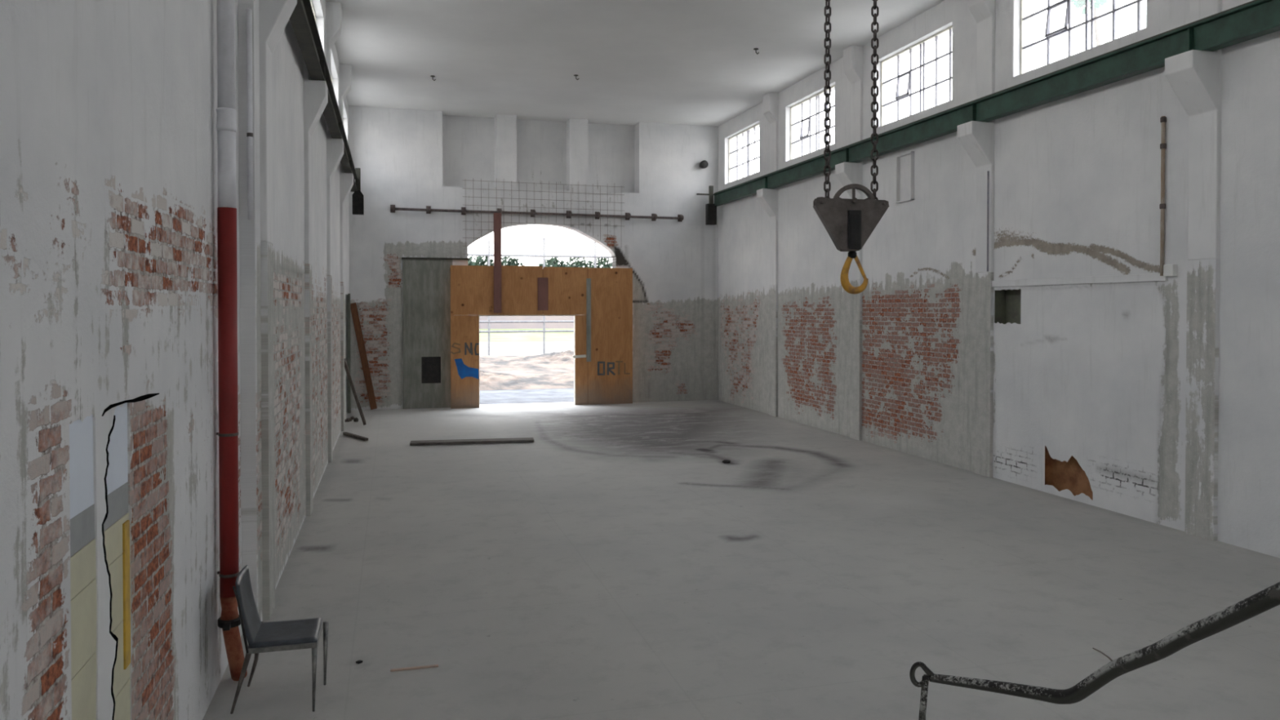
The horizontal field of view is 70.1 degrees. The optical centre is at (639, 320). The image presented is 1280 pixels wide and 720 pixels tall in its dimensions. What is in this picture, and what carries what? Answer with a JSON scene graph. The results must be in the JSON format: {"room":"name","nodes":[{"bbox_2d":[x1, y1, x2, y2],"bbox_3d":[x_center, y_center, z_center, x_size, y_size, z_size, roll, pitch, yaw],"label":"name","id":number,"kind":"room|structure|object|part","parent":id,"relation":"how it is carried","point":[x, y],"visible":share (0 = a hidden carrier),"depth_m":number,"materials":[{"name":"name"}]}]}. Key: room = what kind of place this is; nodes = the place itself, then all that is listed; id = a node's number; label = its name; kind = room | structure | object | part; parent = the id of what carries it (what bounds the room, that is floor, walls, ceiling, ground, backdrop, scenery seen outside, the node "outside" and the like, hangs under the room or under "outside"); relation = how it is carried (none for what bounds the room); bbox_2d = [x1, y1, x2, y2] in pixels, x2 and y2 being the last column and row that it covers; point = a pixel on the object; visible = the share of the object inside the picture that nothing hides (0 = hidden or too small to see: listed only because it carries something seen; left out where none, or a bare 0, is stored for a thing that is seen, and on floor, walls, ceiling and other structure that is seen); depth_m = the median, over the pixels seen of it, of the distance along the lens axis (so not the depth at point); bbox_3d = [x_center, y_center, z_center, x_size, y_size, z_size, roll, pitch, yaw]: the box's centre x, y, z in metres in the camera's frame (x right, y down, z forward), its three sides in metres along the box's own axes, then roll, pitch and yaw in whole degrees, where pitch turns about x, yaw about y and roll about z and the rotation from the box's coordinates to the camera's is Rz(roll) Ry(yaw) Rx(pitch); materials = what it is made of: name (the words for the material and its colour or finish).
{"room":"abandoned factory hall","nodes":[
{"label":"abandoned factory hall","id":0,"kind":"room"},
{"bbox_2d":[0,0,349,719],"bbox_3d":[-3.188,-1.359,7.043,0.350,7.720,34.000,0,1,-15],"label":"wall","id":1,"kind":"structure","parent":0,"point":[108,191],"depth_m":4.51,"materials":[{"name":"paint"}]},
{"bbox_2d":[69,393,159,719],"bbox_3d":[-2.353,1.450,4.056,0.105,2.187,1.346,0,1,-15],"label":"tile patch","id":2,"kind":"object","parent":1,"relation":"in","point":[100,522],"depth_m":3.77,"materials":[{"name":"beige tile"}]},
{"bbox_3d":[-2.287,1.716,3.797,0.095,1.659,0.804,0,1,-15],"label":"cream panel","id":3,"kind":"part","parent":2,"relation":"part of","materials":[{"name":"tile"}]},
{"bbox_2d":[216,0,247,680],"bbox_3d":[-2.818,-1.343,6.226,0.172,7.709,0.344,0,1,-4],"label":"downpipe","id":4,"kind":"object","parent":1,"relation":"attached to","point":[228,621],"visible":0.95,"depth_m":6.16,"materials":[{"name":"metal"}]},
{"bbox_2d":[246,8,253,219],"bbox_3d":[-3.078,-1.626,7.194,0.048,1.650,0.048,0,1,-15],"label":"conduit","id":5,"kind":"object","parent":1,"relation":"attached to","point":[249,11],"visible":1,"depth_m":7.18,"materials":[{"name":"grey metal"}]},
{"bbox_2d":[258,0,297,620],"bbox_3d":[-3.074,-1.367,7.747,0.280,7.717,0.380,0,1,-15],"label":"pillar","id":6,"kind":"structure","parent":1,"relation":"attached to","point":[274,15],"depth_m":7.58,"materials":[{"name":"white paint"}]},
{"bbox_2d":[311,0,315,21],"bbox_3d":[-4.934,-4.250,13.523,0.060,1.280,2.470,0,1,-15],"label":"window","id":7,"kind":"structure","parent":1,"relation":"in","point":[311,0],"depth_m":14.33,"materials":[{"name":"paint"}]},
{"bbox_2d":[303,60,328,515],"bbox_3d":[-4.109,-1.421,11.559,0.280,7.717,0.380,0,1,-15],"label":"trim","id":8,"kind":"structure","parent":1,"relation":"attached to","point":[315,91],"depth_m":11.38,"materials":[{"name":"white paint"}]},
{"bbox_2d":[289,0,357,191],"bbox_3d":[-2.755,-3.117,6.721,0.160,0.365,32.300,0,1,-15],"label":"beam","id":9,"kind":"structure","parent":1,"relation":"attached to","point":[302,19],"depth_m":10.99,"materials":[{"name":"metal"}]},
{"bbox_2d":[352,168,364,214],"bbox_3d":[-6.875,-3.157,22.235,0.260,1.125,0.200,0,1,-15],"label":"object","id":10,"kind":"object","parent":9,"relation":"hanging from","point":[357,197],"visible":0.99,"depth_m":22.16,"materials":[{"name":"black metal"}]},
{"bbox_2d":[325,0,343,462],"bbox_3d":[-5.171,-1.475,15.467,0.280,7.717,0.380,0,1,-15],"label":"trim","id":11,"kind":"structure","parent":1,"relation":"attached to","point":[335,147],"depth_m":15.27,"materials":[{"name":"white paint"}]},
{"bbox_2d":[339,63,353,431],"bbox_3d":[-6.233,-1.530,19.375,0.280,7.717,0.380,0,1,-15],"label":"trim","id":12,"kind":"structure","parent":1,"relation":"attached to","point":[346,180],"depth_m":19.18,"materials":[{"name":"white paint"}]},
{"bbox_2d":[348,106,718,409],"bbox_3d":[-2.687,-1.608,24.820,10.640,7.720,0.750,0,1,-15],"label":"wall","id":13,"kind":"structure","parent":0,"point":[406,158],"depth_m":24.70,"materials":[{"name":"paint"}]},
{"bbox_2d":[401,257,470,408],"bbox_3d":[-5.296,0.315,23.707,1.732,3.905,0.080,0,1,-15],"label":"door","id":14,"kind":"structure","parent":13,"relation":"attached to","point":[426,282],"depth_m":23.64,"materials":[{"name":"grey-green painted wood"},{"name":"black metal"},{"name":"dark painted steel"}]},
{"bbox_2d":[390,204,684,222],"bbox_3d":[-2.587,-2.869,24.318,7.850,0.244,0.235,0,1,-15],"label":"wall rail","id":15,"kind":"object","parent":13,"relation":"attached to","point":[680,218],"visible":1,"depth_m":24.23,"materials":[{"name":"black metal"}]},
{"bbox_2d":[463,178,624,254],"bbox_3d":[-2.533,-2.759,24.419,4.368,2.022,0.021,0,1,-15],"label":"wire mesh","id":16,"kind":"object","parent":13,"relation":"attached to","point":[593,185],"visible":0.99,"depth_m":24.44,"materials":[{"name":"grey metal"}]},
{"bbox_2d":[699,160,708,168],"bbox_3d":[1.771,-4.361,25.484,0.220,0.217,0.230,0,1,-15],"label":"floodlight","id":17,"kind":"object","parent":13,"relation":"attached to","point":[704,164],"visible":1,"depth_m":25.38,"materials":[{"name":"black metal"}]},
{"bbox_2d":[325,0,944,126],"bbox_3d":[1.669,-5.340,8.514,10.755,0.200,34.400,0,1,-15],"label":"ceiling","id":18,"kind":"structure","parent":0,"point":[686,62],"depth_m":18.34,"materials":[{"name":"paint"}]},
{"bbox_2d":[823,0,831,198],"bbox_3d":[1.026,-2.902,4.969,0.137,4.572,0.137,-1,1,-34],"label":"chain","id":19,"kind":"object","parent":18,"relation":"hanging from","point":[827,6],"visible":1,"depth_m":4.99,"materials":[{"name":"metal"}]},
{"bbox_2d":[813,183,888,293],"bbox_3d":[1.156,-0.447,4.996,0.403,0.602,0.118,0,1,0],"label":"hook block","id":20,"kind":"object","parent":19,"relation":"hanging from","point":[849,224],"visible":1,"depth_m":4.96,"materials":[{"name":"metal"}]},
{"bbox_3d":[1.156,-0.529,5.034,0.399,0.294,0.008,0,1,0],"label":"plate","id":21,"kind":"part","parent":20,"relation":"part of","materials":[{"name":"metal"}]},
{"bbox_3d":[1.156,-0.528,4.970,0.399,0.294,0.008,0,1,0],"label":"plate","id":22,"kind":"part","parent":20,"relation":"part of","materials":[{"name":"metal"}]},
{"bbox_2d":[870,0,879,199],"bbox_3d":[1.285,-2.902,4.969,0.137,4.572,0.137,-1,1,-34],"label":"chain","id":23,"kind":"object","parent":18,"relation":"hanging from","point":[874,6],"visible":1,"depth_m":4.99,"materials":[{"name":"metal"}]},
{"bbox_2d":[202,400,1279,719],"bbox_3d":[1.712,2.489,8.687,10.740,0.020,33.800,0,1,-15],"label":"floor","id":24,"kind":"structure","parent":0,"point":[610,564],"depth_m":8.46,"materials":[{"name":"concrete"}]},
{"bbox_2d":[230,564,328,714],"bbox_3d":[-2.387,2.083,6.066,0.580,0.868,0.573,0,1,-15],"label":"chair","id":25,"kind":"object","parent":24,"relation":"on","point":[261,637],"visible":1,"depth_m":5.91,"materials":[{"name":"black leather"}]},
{"bbox_3d":[-2.556,2.299,5.861,0.145,0.442,0.036,0,1,-15],"label":"leg","id":26,"kind":"part","parent":25,"relation":"part of","materials":[{"name":"metal"}]},
{"bbox_3d":[-2.514,1.882,5.743,0.095,0.428,0.022,0,1,-15],"label":"frame","id":27,"kind":"part","parent":25,"relation":"part of","materials":[{"name":"black metal"}]},
{"bbox_3d":[-2.562,1.859,5.964,0.121,0.417,0.440,0,1,-15],"label":"backrest","id":28,"kind":"part","parent":25,"relation":"part of","materials":[{"name":"black leather"}]},
{"bbox_3d":[-2.648,2.295,6.276,0.106,0.439,0.036,0,1,-15],"label":"leg","id":29,"kind":"part","parent":25,"relation":"part of","materials":[{"name":"metal"}]},
{"bbox_3d":[-2.337,2.083,6.028,0.424,0.032,0.462,0,1,-15],"label":"seat frame","id":30,"kind":"part","parent":25,"relation":"part of","materials":[{"name":"grey leather"}]},
{"bbox_3d":[-2.336,2.057,6.029,0.414,0.027,0.440,0,1,-15],"label":"seat","id":31,"kind":"part","parent":25,"relation":"part of","materials":[{"name":"black leather"}]},
{"bbox_3d":[-2.097,2.300,5.881,0.035,0.435,0.035,-1,1,-38],"label":"leg","id":32,"kind":"part","parent":25,"relation":"part of","materials":[{"name":"grey metal"}]},
{"bbox_3d":[-2.168,2.295,6.293,0.035,0.435,0.035,-1,1,-38],"label":"leg","id":33,"kind":"part","parent":25,"relation":"part of","materials":[{"name":"grey metal"}]},
{"bbox_2d":[346,293,351,413],"bbox_3d":[-7.214,0.803,22.618,0.070,2.960,0.150,0,1,-15],"label":"timber post","id":34,"kind":"object","parent":24,"relation":"on","point":[348,294],"visible":0.8,"depth_m":22.55,"materials":[{"name":"grey paint"}]},
{"bbox_2d":[344,416,358,422],"bbox_3d":[-6.685,2.268,20.994,0.310,0.121,0.569,0,1,-29],"label":"rubble pile","id":35,"kind":"object","parent":24,"relation":"on","point":[348,420],"visible":0.87,"depth_m":20.82,"materials":[{"name":"grey stone"}]},
{"bbox_2d":[344,358,366,425],"bbox_3d":[-6.265,1.567,20.017,0.155,1.508,0.772,0,1,26],"label":"plank","id":36,"kind":"object","parent":24,"relation":"on","point":[346,367],"visible":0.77,"depth_m":19.95,"materials":[{"name":"grey wood"}]},
{"bbox_2d":[342,431,368,440],"bbox_3d":[-5.681,2.305,18.202,0.080,0.050,1.127,-1,1,-39],"label":"batten","id":37,"kind":"object","parent":24,"relation":"on","point":[355,436],"visible":1,"depth_m":18.14,"materials":[{"name":"grey wood"}]},
{"bbox_2d":[350,302,377,409],"bbox_3d":[-7.028,0.899,23.172,0.686,2.722,0.076,0,1,0],"label":"plank","id":38,"kind":"object","parent":24,"relation":"on","point":[353,308],"visible":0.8,"depth_m":23.15,"materials":[{"name":"brown wood"}]},
{"bbox_2d":[390,664,438,671],"bbox_3d":[-1.623,2.500,6.568,0.336,0.014,0.022,0,1,-15],"label":"wood sliver","id":39,"kind":"object","parent":24,"relation":"on","point":[432,665],"visible":1,"depth_m":6.56,"materials":[{"name":"beige wood"}]},
{"bbox_2d":[409,437,533,445],"bbox_3d":[-3.216,2.320,17.536,2.330,0.050,0.300,0,1,-10],"label":"plank","id":40,"kind":"object","parent":24,"relation":"on","point":[517,439],"depth_m":17.46,"materials":[{"name":"grey wood"}]},
{"bbox_2d":[449,265,632,408],"bbox_3d":[-2.553,0.405,24.213,4.870,3.712,0.165,0,1,-15],"label":"wooden gate","id":41,"kind":"object","parent":24,"relation":"on","point":[599,300],"visible":1,"depth_m":24.36,"materials":[{"name":"brown wood"}]},
{"bbox_2d":[493,213,501,312],"bbox_3d":[-3.715,-1.508,23.780,0.197,2.599,0.080,0,1,-15],"label":"steel post","id":42,"kind":"object","parent":41,"relation":"attached to","point":[496,216],"visible":1,"depth_m":23.74,"materials":[{"name":"brown metal"}]},
{"bbox_3d":[-2.977,1.042,24.140,2.601,2.441,0.080,0,1,-15],"label":"door frame","id":43,"kind":"part","parent":41,"relation":"part of","materials":[{"name":"white wood"}]},
{"bbox_2d":[721,459,730,463],"bbox_3d":[1.448,2.358,15.278,0.149,0.063,0.089,0,1,-15],"label":"stone","id":44,"kind":"object","parent":24,"relation":"on","point":[725,461],"visible":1,"depth_m":15.26,"materials":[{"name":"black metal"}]},
{"bbox_2d":[909,582,1279,719],"bbox_3d":[0.964,1.496,1.962,0.135,2.154,0.892,0,1,-31],"label":"handrail","id":45,"kind":"object","parent":24,"relation":"on","point":[1268,598],"visible":1,"depth_m":1.92,"materials":[{"name":"metal"}]},
{"bbox_3d":[0.714,1.732,2.312,0.029,1.671,0.016,0,1,0],"label":"rail post","id":46,"kind":"part","parent":45,"relation":"part of","materials":[{"name":"black metal"}]},
{"bbox_2d":[718,0,1279,558],"bbox_3d":[6.742,-1.397,9.741,0.350,7.720,34.000,0,1,-15],"label":"wall","id":47,"kind":"structure","parent":0,"point":[1095,374],"depth_m":12.93,"materials":[{"name":"paint"}]},
{"bbox_2d":[728,123,759,182],"bbox_3d":[2.811,-4.397,24.072,0.060,1.280,2.470,0,1,-15],"label":"window","id":48,"kind":"structure","parent":47,"relation":"in","point":[757,124],"depth_m":24.30,"materials":[{"name":"paint"}]},
{"bbox_2d":[756,92,777,417],"bbox_3d":[3.060,-1.565,21.899,0.420,7.717,0.380,0,1,-15],"label":"pillar","id":49,"kind":"structure","parent":47,"relation":"attached to","point":[767,198],"depth_m":21.83,"materials":[{"name":"white paint"}]},
{"bbox_2d":[790,84,835,159],"bbox_3d":[3.855,-4.343,20.159,0.098,1.280,2.470,0,1,-15],"label":"window","id":50,"kind":"structure","parent":47,"relation":"in","point":[816,114],"depth_m":20.40,"materials":[{"name":"paint"}]},
{"bbox_3d":[3.728,-4.350,20.598,0.032,0.427,0.420,7,-1,-15],"label":"sash frame","id":51,"kind":"part","parent":50,"relation":"part of","materials":[{"name":"paint"}]},
{"bbox_2d":[835,44,862,440],"bbox_3d":[4.122,-1.510,17.991,0.420,7.717,0.380,0,1,-15],"label":"pillar","id":52,"kind":"structure","parent":47,"relation":"attached to","point":[847,173],"depth_m":17.93,"materials":[{"name":"white paint"}]},
{"bbox_2d":[895,151,914,203],"bbox_3d":[4.742,-2.560,16.306,0.080,0.855,0.506,0,1,-15],"label":"wall frame","id":53,"kind":"object","parent":47,"relation":"attached to","point":[911,153],"visible":1,"depth_m":16.30,"materials":[{"name":"white paint"}]},
{"bbox_2d":[880,25,952,126],"bbox_3d":[4.930,-4.287,16.203,0.098,1.280,2.470,0,1,-15],"label":"window","id":54,"kind":"structure","parent":47,"relation":"in","point":[898,97],"depth_m":16.24,"materials":[{"name":"paint"}]},
{"bbox_3d":[4.803,-4.295,16.642,0.032,0.427,0.420,7,-1,-15],"label":"sash frame","id":55,"kind":"part","parent":54,"relation":"part of","materials":[{"name":"paint"}]},
{"bbox_2d":[957,0,995,477],"bbox_3d":[5.184,-1.456,14.084,0.420,7.717,0.380,0,1,-15],"label":"pillar","id":56,"kind":"structure","parent":47,"relation":"attached to","point":[976,138],"depth_m":14.06,"materials":[{"name":"white paint"}]},
{"bbox_2d":[986,170,989,271],"bbox_3d":[5.337,-1.526,13.989,0.022,1.540,0.022,0,1,7],"label":"cable","id":57,"kind":"object","parent":47,"relation":"attached to","point":[988,171],"visible":1,"depth_m":13.98,"materials":[{"name":"paint"}]},
{"bbox_2d":[713,0,1279,206],"bbox_3d":[6.406,-3.157,9.562,0.160,0.365,32.980,0,1,-15],"label":"beam","id":58,"kind":"structure","parent":47,"relation":"attached to","point":[1254,19],"depth_m":12.25,"materials":[{"name":"green metal"}]},
{"bbox_2d":[696,185,716,225],"bbox_3d":[1.836,-3.203,25.275,0.550,1.076,0.200,0,1,-15],"label":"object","id":59,"kind":"object","parent":58,"relation":"hanging from","point":[710,209],"visible":1,"depth_m":25.23,"materials":[{"name":"black metal"}]},
{"bbox_2d":[995,288,1021,324],"bbox_3d":[5.623,-0.211,13.692,0.246,0.614,0.707,0,1,-15],"label":"hole","id":60,"kind":"object","parent":47,"relation":"attached to","point":[1007,302],"visible":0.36,"depth_m":13.98,"materials":[{"name":"grey concrete"}]},
{"bbox_2d":[1044,445,1093,500],"bbox_3d":[5.933,2.051,12.469,0.186,0.750,1.033,0,1,-15],"label":"board","id":61,"kind":"object","parent":47,"relation":"attached to","point":[1069,475],"visible":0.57,"depth_m":12.68,"materials":[{"name":"brown wood"}]},
{"bbox_2d":[991,273,1168,287],"bbox_3d":[5.806,-0.543,12.485,0.045,0.095,3.441,0,1,-15],"label":"trim","id":62,"kind":"structure","parent":47,"relation":"attached to","point":[1148,277],"depth_m":12.10,"materials":[{"name":"white paint"}]},
{"bbox_2d":[1020,0,1143,74],"bbox_3d":[5.979,-4.233,12.343,0.098,1.280,2.470,0,1,-15],"label":"window","id":63,"kind":"structure","parent":47,"relation":"in","point":[1048,35],"depth_m":12.58,"materials":[{"name":"paint"}]},
{"bbox_3d":[5.997,-4.233,12.348,0.060,1.280,2.470,0,1,-15],"label":"frame","id":64,"kind":"part","parent":63,"relation":"part of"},
{"bbox_3d":[5.852,-4.241,12.782,0.032,0.427,0.420,7,-1,-15],"label":"sash frame","id":65,"kind":"part","parent":63,"relation":"part of","materials":[{"name":"paint"}]},
{"bbox_2d":[1159,115,1166,275],"bbox_3d":[6.225,-1.484,10.861,0.068,1.897,0.068,0,1,-15],"label":"conduit","id":66,"kind":"object","parent":47,"relation":"attached to","point":[1163,118],"visible":1,"depth_m":10.85,"materials":[{"name":"metal"}]},
{"bbox_2d":[1163,264,1177,276],"bbox_3d":[6.253,-0.595,10.752,0.070,0.140,0.140,0,1,-15],"label":"junction box","id":67,"kind":"object","parent":47,"relation":"attached to","point":[1169,270],"visible":1,"depth_m":10.71,"materials":[{"name":"white plastic"}]},
{"bbox_2d":[1164,0,1222,541],"bbox_3d":[6.220,-1.402,10.272,0.420,7.717,0.380,0,1,-15],"label":"pillar","id":68,"kind":"structure","parent":47,"relation":"attached to","point":[1194,76],"depth_m":10.27,"materials":[{"name":"white paint"}]},
{"label":"outside","id":69,"kind":"structure","parent":0,"visible":0},
{"bbox_3d":[12.404,2.513,11.593,190.000,0.090,33.800,0,1,-15],"label":"ground","id":70,"kind":"structure","parent":69,"visible":0},
{"bbox_2d":[1071,0,1107,45],"bbox_3d":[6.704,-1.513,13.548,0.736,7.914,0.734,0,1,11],"label":"tree","id":71,"kind":"object","parent":70,"relation":"on","point":[1077,3],"visible":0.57,"depth_m":13.49,"materials":[{"name":"green plant"}]},
{"bbox_3d":[6.670,-5.010,13.500,0.707,0.918,0.723,0,1,-15],"label":"crown","id":72,"kind":"part","parent":71,"relation":"part of","materials":[{"name":"green plant"}]},
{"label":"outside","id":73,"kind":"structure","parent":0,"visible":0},
{"bbox_2d":[480,388,573,404],"bbox_3d":[7.226,2.206,30.649,150.000,0.030,5.700,0,1,-15],"label":"apron","id":74,"kind":"object","parent":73,"point":[545,395],"depth_m":27.19,"materials":[{"name":"grey concrete"}]},
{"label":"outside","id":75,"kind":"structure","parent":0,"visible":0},
{"bbox_2d":[508,328,556,328],"bbox_3d":[-23.542,-0.289,143.870,150.000,0.650,110.000,0,1,-15],"label":"ground","id":76,"kind":"structure","parent":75,"point":[508,328],"depth_m":90.90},
{"bbox_2d":[467,256,493,266],"bbox_3d":[-16.390,-3.019,93.942,4.617,7.424,4.551,0,1,-15],"label":"tree","id":77,"kind":"object","parent":76,"relation":"on","point":[479,260],"visible":0.03,"depth_m":93.30,"materials":[{"name":"green plant"}]},
{"bbox_2d":[501,256,524,266],"bbox_3d":[-14.382,-3.261,99.943,4.622,7.739,4.620,0,1,-15],"label":"tree","id":78,"kind":"object","parent":76,"relation":"on","point":[513,260],"visible":0.12,"depth_m":99.47,"materials":[{"name":"green plant"}]},
{"bbox_2d":[479,313,573,328],"bbox_3d":[-9.436,-0.287,91.947,110.000,2.600,0.400,0,1,-15],"label":"wall","id":79,"kind":"structure","parent":76,"relation":"on","point":[508,325],"depth_m":91.21,"materials":[{"name":"white paint"}]},
{"bbox_2d":[538,257,569,266],"bbox_3d":[-10.020,-3.562,106.483,4.814,8.158,4.717,0,1,-15],"label":"tree","id":80,"kind":"object","parent":76,"relation":"on","point":[553,262],"visible":0.12,"depth_m":105.55,"materials":[{"name":"green plant"}]},
{"bbox_2d":[564,257,594,267],"bbox_3d":[-7.703,-3.837,112.460,5.219,8.539,5.346,0,1,-15],"label":"tree","id":81,"kind":"object","parent":76,"relation":"on","point":[576,264],"visible":0.09,"depth_m":111.70,"materials":[{"name":"green plant"}]},
{"bbox_2d":[587,257,612,267],"bbox_3d":[-5.001,-4.008,118.590,4.851,8.709,4.936,0,1,-15],"label":"tree","id":82,"kind":"object","parent":76,"relation":"on","point":[602,261],"visible":0.12,"depth_m":117.86,"materials":[{"name":"green plant"}]},
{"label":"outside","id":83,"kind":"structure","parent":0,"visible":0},
{"bbox_2d":[479,355,573,373],"bbox_3d":[3.922,2.026,42.807,150.000,0.050,19.500,0,1,-15],"label":"rubble","id":84,"kind":"object","parent":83,"point":[518,370],"depth_m":39.06,"materials":[{"name":"brick"}]},
{"bbox_2d":[479,370,573,390],"bbox_3d":[-0.998,1.854,34.214,44.000,0.614,7.500,0,1,-15],"label":"rubble heap","id":85,"kind":"object","parent":84,"relation":"on","point":[487,380],"visible":0.08,"depth_m":31.50,"materials":[{"name":"brick"}]},
{"bbox_2d":[479,350,573,368],"bbox_3d":[-3.947,1.687,45.069,44.000,0.605,9.000,0,1,-15],"label":"rubble heap","id":86,"kind":"object","parent":84,"relation":"on","point":[559,359],"visible":0.12,"depth_m":42.60,"materials":[{"name":"brick"}]},
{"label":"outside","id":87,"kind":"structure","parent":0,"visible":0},
{"bbox_2d":[479,328,573,342],"bbox_3d":[-5.975,1.141,79.228,150.000,0.400,24.000,0,1,-15],"label":"verge","id":88,"kind":"structure","parent":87,"point":[496,336],"depth_m":74.11,"materials":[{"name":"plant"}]},
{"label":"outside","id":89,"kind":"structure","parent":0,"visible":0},
{"bbox_2d":[479,341,573,355],"bbox_3d":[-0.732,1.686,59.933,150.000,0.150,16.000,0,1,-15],"label":"yard","id":90,"kind":"structure","parent":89,"point":[496,348],"depth_m":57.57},
{"bbox_2d":[467,237,611,355],"bbox_3d":[-5.874,-1.391,50.513,17.064,6.567,0.140,0,1,-15],"label":"fence","id":91,"kind":"object","parent":90,"relation":"on","point":[488,255],"visible":0.21,"depth_m":50.53,"materials":[{"name":"white metal"}]},
{"bbox_3d":[-8.260,-1.256,49.867,0.111,6.316,0.111,-1,1,-38],"label":"post","id":92,"kind":"part","parent":91,"relation":"part of","materials":[{"name":"white metal"}]},
{"bbox_3d":[-5.874,0.580,50.541,16.944,0.121,0.140,0,1,-15],"label":"rail","id":93,"kind":"part","parent":91,"relation":"part of","materials":[{"name":"white metal"}]},
{"bbox_3d":[-5.874,0.046,50.533,16.944,0.121,0.140,0,1,-15],"label":"rail","id":94,"kind":"part","parent":91,"relation":"part of","materials":[{"name":"white metal"}]},
{"bbox_3d":[-5.874,-3.595,50.482,16.944,0.121,0.140,0,1,-15],"label":"rail","id":95,"kind":"part","parent":91,"relation":"part of","materials":[{"name":"white metal"}]},
{"bbox_3d":[-5.328,-1.364,50.662,0.111,6.509,0.111,-1,1,-38],"label":"post","id":96,"kind":"part","parent":91,"relation":"part of","materials":[{"name":"white metal"}]},
{"bbox_3d":[-2.524,-1.404,51.423,0.111,6.567,0.111,0,1,7],"label":"post","id":97,"kind":"part","parent":91,"relation":"part of","materials":[{"name":"white metal"}]}
]}

